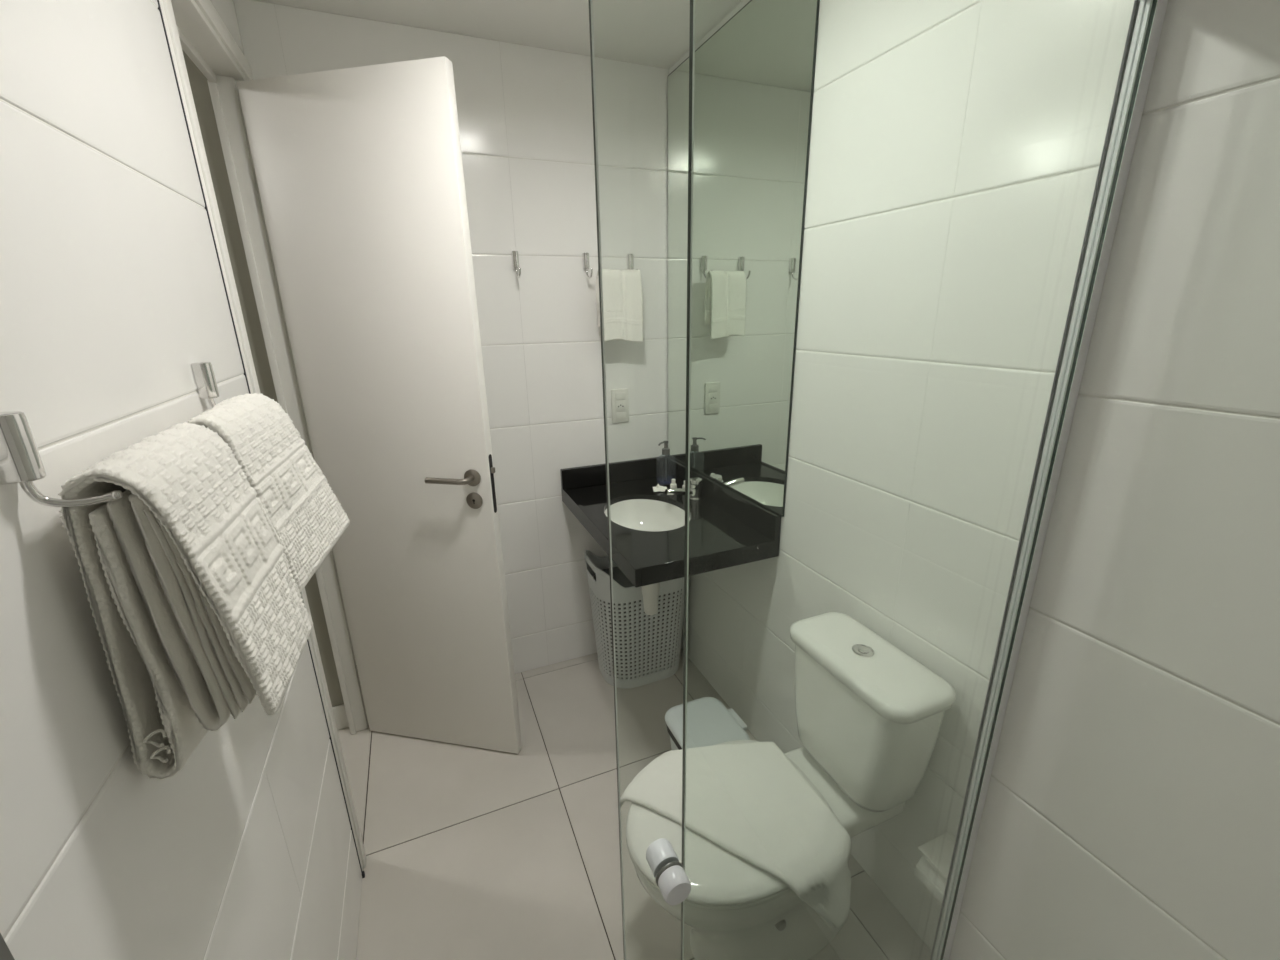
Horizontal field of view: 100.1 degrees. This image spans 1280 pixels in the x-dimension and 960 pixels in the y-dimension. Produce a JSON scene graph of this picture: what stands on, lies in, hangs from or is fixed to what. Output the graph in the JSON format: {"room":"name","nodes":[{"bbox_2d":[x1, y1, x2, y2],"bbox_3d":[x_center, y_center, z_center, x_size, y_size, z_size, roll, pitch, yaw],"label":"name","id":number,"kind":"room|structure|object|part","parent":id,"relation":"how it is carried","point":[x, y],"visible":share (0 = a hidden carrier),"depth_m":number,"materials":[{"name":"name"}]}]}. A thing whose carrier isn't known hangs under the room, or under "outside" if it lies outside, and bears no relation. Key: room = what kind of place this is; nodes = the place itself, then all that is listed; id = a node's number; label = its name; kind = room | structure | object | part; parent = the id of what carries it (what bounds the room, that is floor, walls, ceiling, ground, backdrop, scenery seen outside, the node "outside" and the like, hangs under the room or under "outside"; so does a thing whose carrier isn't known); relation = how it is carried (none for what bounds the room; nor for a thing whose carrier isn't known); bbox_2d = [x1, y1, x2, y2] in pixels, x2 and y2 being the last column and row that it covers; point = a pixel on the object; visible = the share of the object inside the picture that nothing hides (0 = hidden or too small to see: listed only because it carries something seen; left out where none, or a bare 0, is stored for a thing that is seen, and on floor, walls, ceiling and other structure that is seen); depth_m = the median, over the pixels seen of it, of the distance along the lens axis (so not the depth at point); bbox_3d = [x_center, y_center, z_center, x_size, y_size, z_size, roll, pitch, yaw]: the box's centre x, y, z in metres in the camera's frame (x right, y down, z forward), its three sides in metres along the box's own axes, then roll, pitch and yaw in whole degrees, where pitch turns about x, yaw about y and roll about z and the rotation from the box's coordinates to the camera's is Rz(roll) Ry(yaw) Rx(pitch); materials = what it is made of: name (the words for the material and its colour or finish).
{"room":"bathroom","nodes":[
{"label":"bathroom","id":0,"kind":"room"},
{"bbox_2d":[0,0,361,959],"bbox_3d":[-0.485,0.253,0.353,0.075,2.322,3.260,-8,19,-21],"label":"wall","id":1,"kind":"structure","parent":0,"point":[112,286],"depth_m":0.58,"materials":[{"name":"white tile"}]},
{"bbox_2d":[0,411,122,506],"bbox_3d":[-0.484,-0.016,0.444,0.064,0.084,0.024,-10,19,-25],"label":"towel bar","id":2,"kind":"object","parent":1,"relation":"attached to","point":[20,459],"visible":1,"depth_m":0.43,"materials":[{"name":"silver metal"}]},
{"bbox_3d":[-0.481,0.008,0.456,0.057,0.031,0.009,-14,22,-35],"label":"arm","id":3,"kind":"part","parent":2,"relation":"part of","materials":[{"name":"silver metal"}]},
{"bbox_2d":[57,422,312,779],"bbox_3d":[-0.491,0.128,0.621,0.129,0.362,0.236,-8,19,-21],"label":"bath towel","id":4,"kind":"object","parent":2,"relation":"hanging from","point":[199,611],"visible":1,"depth_m":0.54,"materials":[{"name":"white fabric"}]},
{"bbox_2d":[191,362,218,407],"bbox_3d":[-0.660,-0.144,0.863,0.076,0.091,0.023,-8,19,-21],"label":"robe hook","id":5,"kind":"object","parent":1,"relation":"attached to","point":[203,372],"visible":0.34,"depth_m":0.84,"materials":[{"name":"silver metal"}]},
{"bbox_3d":[-0.656,-0.119,0.872,0.070,0.038,0.009,-8,19,-21],"label":"arm","id":6,"kind":"part","parent":5,"relation":"part of","materials":[{"name":"silver metal"}]},
{"bbox_2d":[187,393,349,591],"bbox_3d":[-0.568,0.013,0.838,0.154,0.276,0.216,-8,19,-21],"label":"hand towel","id":7,"kind":"object","parent":5,"relation":"hanging from","point":[308,519],"visible":0.56,"depth_m":0.82,"materials":[{"name":"white fabric"}]},
{"bbox_2d":[157,0,368,877],"bbox_3d":[-0.963,-0.013,1.478,0.088,2.168,0.719,-8,19,-21],"label":"trim","id":8,"kind":"structure","parent":1,"relation":"attached to","point":[195,27],"depth_m":1.44,"materials":[{"name":"white paint"}]},
{"bbox_2d":[237,56,521,753],"bbox_3d":[-0.744,-0.029,1.638,0.620,2.080,0.095,3,18,11],"label":"door","id":9,"kind":"structure","parent":1,"relation":"in","point":[359,173],"depth_m":1.56,"materials":[{"name":"white paint"}]},
{"bbox_3d":[-0.562,-0.001,1.585,0.133,0.018,0.052,3,18,11],"label":"lever handle","id":10,"kind":"part","parent":9,"relation":"part of","materials":[{"name":"silver metal"}]},
{"bbox_3d":[-0.444,0.012,1.618,0.002,0.185,0.019,3,18,12],"label":"lock plate","id":11,"kind":"part","parent":9,"relation":"part of","materials":[{"name":"grey metal"}]},
{"bbox_2d":[182,49,343,706],"bbox_3d":[-1.171,-0.171,1.734,0.072,2.322,0.070,-8,19,-21],"label":"wall","id":12,"kind":"structure","parent":0,"point":[198,81],"depth_m":1.56,"materials":[{"name":"grey paint"}]},
{"bbox_2d":[332,704,348,729],"bbox_3d":[-1.137,0.899,2.031,0.072,0.102,0.012,-8,19,-21],"label":"baseboard","id":13,"kind":"structure","parent":12,"relation":"attached to","point":[340,716],"depth_m":2.03,"materials":[{"name":"white paint"}]},
{"bbox_2d":[233,0,668,673],"bbox_3d":[-0.508,-0.288,2.071,1.514,2.322,0.120,-8,19,-21],"label":"wall","id":14,"kind":"structure","parent":0,"point":[525,113],"depth_m":1.95,"materials":[{"name":"white tile"}]},
{"bbox_2d":[511,251,520,277],"bbox_3d":[-0.424,-0.746,1.855,0.023,0.091,0.076,-8,19,-21],"label":"robe hook","id":15,"kind":"object","parent":14,"relation":"attached to","point":[515,256],"visible":1,"depth_m":1.87,"materials":[{"name":"silver metal"}]},
{"bbox_3d":[-0.422,-0.719,1.860,0.009,0.038,0.070,-8,19,-21],"label":"arm","id":16,"kind":"part","parent":15,"relation":"part of","materials":[{"name":"silver metal"}]},
{"bbox_2d":[582,253,592,278],"bbox_3d":[-0.186,-0.779,1.949,0.023,0.091,0.076,-8,19,-21],"label":"robe hook","id":17,"kind":"object","parent":14,"relation":"attached to","point":[585,256],"visible":1,"depth_m":1.96,"materials":[{"name":"silver metal"}]},
{"bbox_3d":[-0.185,-0.753,1.954,0.009,0.038,0.070,-8,19,-21],"label":"arm","id":18,"kind":"part","parent":17,"relation":"part of","materials":[{"name":"silver metal"}]},
{"bbox_2d":[560,456,669,488],"bbox_3d":[-0.094,-0.033,2.249,0.483,0.082,0.021,-8,19,-21],"label":"backsplash","id":19,"kind":"structure","parent":14,"relation":"attached to","point":[583,476],"depth_m":2.23,"materials":[{"name":"black stone"}]},
{"bbox_2d":[611,389,628,422],"bbox_3d":[-0.080,-0.301,2.179,0.074,0.136,0.013,-8,19,-21],"label":"power socket","id":20,"kind":"object","parent":14,"relation":"attached to","point":[619,397],"visible":1,"depth_m":2.17,"materials":[{"name":"white plastic"}]},
{"bbox_2d":[627,254,637,269],"bbox_3d":[-0.025,-0.802,2.013,0.023,0.091,0.076,-8,19,-21],"label":"robe hook","id":21,"kind":"object","parent":14,"relation":"attached to","point":[630,260],"visible":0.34,"depth_m":2.02,"materials":[{"name":"silver metal"}]},
{"bbox_2d":[596,269,642,341],"bbox_3d":[-0.078,-0.648,2.004,0.172,0.262,0.069,-8,19,-21],"label":"towel","id":22,"kind":"object","parent":21,"relation":"hanging from","point":[622,290],"visible":0.91,"depth_m":1.98,"materials":[{"name":"white fabric"}]},
{"bbox_2d":[256,0,741,68],"bbox_3d":[-1.085,-1.029,0.456,4.000,0.080,4.600,-8,19,-21],"label":"ceiling","id":23,"kind":"structure","parent":0,"point":[656,33],"depth_m":1.58,"materials":[{"name":"white paint"}]},
{"bbox_2d":[337,648,931,959],"bbox_3d":[-1.046,1.252,1.174,4.000,0.060,4.600,-8,19,-21],"label":"floor","id":24,"kind":"structure","parent":0,"point":[472,853],"depth_m":1.59,"materials":[{"name":"white tile"}]},
{"bbox_2d":[0,0,1167,959],"bbox_3d":[0.069,0.414,0.592,1.078,1.852,0.106,-8,19,-21],"label":"shower door frame","id":25,"kind":"structure","parent":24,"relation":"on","point":[1140,11],"depth_m":0.65,"materials":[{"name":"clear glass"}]},
{"bbox_2d":[588,0,1157,959],"bbox_3d":[0.249,0.393,0.679,0.583,1.765,0.057,-8,19,-21],"label":"door","id":26,"kind":"structure","parent":25,"relation":"attached to","point":[672,880],"depth_m":0.58,"materials":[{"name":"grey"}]},
{"bbox_3d":[0.025,0.430,0.609,0.032,0.032,0.026,-8,19,-21],"label":"knob","id":27,"kind":"part","parent":26,"relation":"part of","materials":[{"name":"white plastic"}]},
{"bbox_2d":[656,861,683,885],"bbox_3d":[0.033,0.435,0.591,0.034,0.034,0.004,-8,19,-21],"label":"washer","id":28,"kind":"object","parent":26,"relation":"in","point":[665,870],"depth_m":0.58,"materials":[{"name":"grey"}]},
{"bbox_3d":[0.038,0.439,0.580,0.032,0.032,0.021,-8,19,-21],"label":"knob","id":29,"kind":"part","parent":26,"relation":"part of","materials":[{"name":"white plastic"}]},
{"bbox_3d":[0.292,0.383,0.719,0.526,1.769,0.008,-8,19,-21],"label":"glass pane","id":30,"kind":"part","parent":25,"relation":"part of","materials":[{"name":"grey"}]},
{"bbox_2d":[584,550,683,688],"bbox_3d":[-0.009,0.557,2.300,0.417,0.555,0.311,-8,19,-21],"label":"laundry basket","id":31,"kind":"object","parent":24,"relation":"on","point":[647,647],"visible":0.79,"depth_m":2.19,"materials":[{"name":"white plastic"}]},
{"bbox_2d":[665,697,749,749],"bbox_3d":[0.218,0.890,1.714,0.225,0.265,0.250,-8,19,-21],"label":"waste bin","id":32,"kind":"object","parent":24,"relation":"on","point":[709,722],"visible":0.53,"depth_m":1.68,"materials":[{"name":"white plastic"}]},
{"bbox_2d":[626,612,955,959],"bbox_3d":[0.292,0.777,1.254,0.671,0.754,0.381,-8,19,-21],"label":"toilet","id":33,"kind":"object","parent":24,"relation":"on","point":[869,715],"visible":0.73,"depth_m":1.16,"materials":[{"name":"white ceramic"}]},
{"bbox_3d":[0.195,0.764,1.211,0.464,0.012,0.374,-8,19,-21],"label":"seat","id":34,"kind":"part","parent":33,"relation":"part of","materials":[{"name":"white plastic"}]},
{"bbox_3d":[0.193,0.748,1.205,0.462,0.022,0.372,-8,19,-21],"label":"lid","id":35,"kind":"part","parent":33,"relation":"part of","materials":[{"name":"white plastic"}]},
{"bbox_3d":[0.255,0.953,1.295,0.574,0.396,0.356,-8,19,-21],"label":"bowl","id":36,"kind":"part","parent":33,"relation":"part of","materials":[{"name":"white ceramic"}]},
{"bbox_2d":[784,746,904,837],"bbox_3d":[0.478,0.760,1.334,0.255,0.063,0.230,-8,19,-21],"label":"toilet","id":37,"kind":"object","parent":33,"relation":"attached to","point":[855,819],"depth_m":1.26,"materials":[{"name":"white ceramic"}]},
{"bbox_3d":[0.514,0.412,1.228,0.184,0.035,0.362,-8,19,-21],"label":"cistern lid","id":38,"kind":"part","parent":33,"relation":"part of","materials":[{"name":"white ceramic"}]},
{"bbox_2d":[620,741,851,933],"bbox_3d":[0.249,0.776,1.264,0.505,0.145,0.332,10,20,30],"label":"towel","id":39,"kind":"object","parent":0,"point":[749,800],"visible":0.97,"depth_m":1.18,"materials":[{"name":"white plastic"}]},
{"bbox_2d":[669,0,1134,950],"bbox_3d":[0.461,-0.157,1.604,0.100,2.322,1.723,-8,19,-21],"label":"wall","id":40,"kind":"structure","parent":0,"point":[956,146],"depth_m":1.12,"materials":[{"name":"white tile"}]},
{"bbox_2d":[560,456,780,587],"bbox_3d":[0.056,0.097,1.916,0.485,0.136,0.796,-8,19,-21],"label":"countertop","id":41,"kind":"structure","parent":40,"relation":"attached to","point":[727,528],"depth_m":1.76,"materials":[{"name":"black stone"}]},
{"bbox_2d":[604,499,690,614],"bbox_3d":[0.039,0.322,1.984,0.395,0.398,0.384,5,18,18],"label":"basin","id":42,"kind":"object","parent":41,"relation":"in","point":[637,514],"visible":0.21,"depth_m":2.07,"materials":[{"name":"white ceramic"}]},
{"bbox_3d":[0.025,0.198,1.950,0.326,0.141,0.425,-8,19,-21],"label":"bowl","id":43,"kind":"part","parent":42,"relation":"part of","materials":[{"name":"white ceramic"}]},
{"bbox_2d":[653,484,666,491],"bbox_3d":[0.079,0.025,2.141,0.056,0.027,0.061,-2,18,-4],"label":"paper packet","id":44,"kind":"object","parent":41,"relation":"on","point":[658,487],"visible":0.94,"depth_m":2.13,"materials":[{"name":"white paper"}]},
{"bbox_2d":[656,440,675,485],"bbox_3d":[0.104,-0.072,2.196,0.079,0.182,0.060,-8,19,-21],"label":"soap dispenser","id":45,"kind":"object","parent":41,"relation":"on","point":[666,480],"visible":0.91,"depth_m":2.19,"materials":[{"name":"clear plastic"}]},
{"bbox_2d":[670,479,676,488],"bbox_3d":[0.132,0.022,2.107,0.026,0.055,0.026,-8,19,-21],"label":"toiletry bottle","id":46,"kind":"object","parent":41,"relation":"on","point":[673,484],"visible":0.63,"depth_m":2.10,"materials":[{"name":"white plastic"}]},
{"bbox_2d":[665,477,703,500],"bbox_3d":[0.169,0.039,2.014,0.157,0.078,0.062,-8,19,-21],"label":"faucet","id":47,"kind":"object","parent":41,"relation":"on","point":[696,483],"visible":0.94,"depth_m":2.01,"materials":[{"name":"silver metal"}]},
{"bbox_3d":[0.149,0.046,2.008,0.114,0.041,0.025,-8,19,-21],"label":"spout","id":48,"kind":"part","parent":47,"relation":"part of","materials":[{"name":"silver metal"}]},
{"bbox_3d":[0.212,0.012,2.025,0.051,0.033,0.051,-8,19,-21],"label":"tap handle","id":49,"kind":"part","parent":47,"relation":"part of","materials":[{"name":"silver metal"}]},
{"bbox_2d":[667,457,780,540],"bbox_3d":[0.273,0.044,1.984,0.021,0.082,0.774,-8,19,-21],"label":"backsplash","id":50,"kind":"structure","parent":40,"relation":"attached to","point":[767,522],"depth_m":1.84,"materials":[{"name":"black stone"}]},
{"bbox_2d":[668,0,819,516],"bbox_3d":[0.267,-0.665,1.767,0.005,1.398,0.805,-8,19,-21],"label":"wall mirror","id":51,"kind":"object","parent":40,"relation":"attached to","point":[754,79],"visible":0.95,"depth_m":1.64,"materials":[{"name":"silver mirror"}]},
{"bbox_2d":[914,831,955,905],"bbox_3d":[0.670,0.860,1.162,0.102,0.109,0.119,-8,19,-21],"label":"paper holder","id":52,"kind":"object","parent":40,"relation":"attached to","point":[932,870],"visible":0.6,"depth_m":1.16,"materials":[{"name":"white ceramic"}]},
{"bbox_2d":[949,0,1279,959],"bbox_3d":[1.004,0.306,0.102,0.316,2.322,1.637,-8,19,-21],"label":"wall","id":53,"kind":"structure","parent":0,"point":[1131,810],"depth_m":0.60,"materials":[{"name":"white tile"}]}
]}

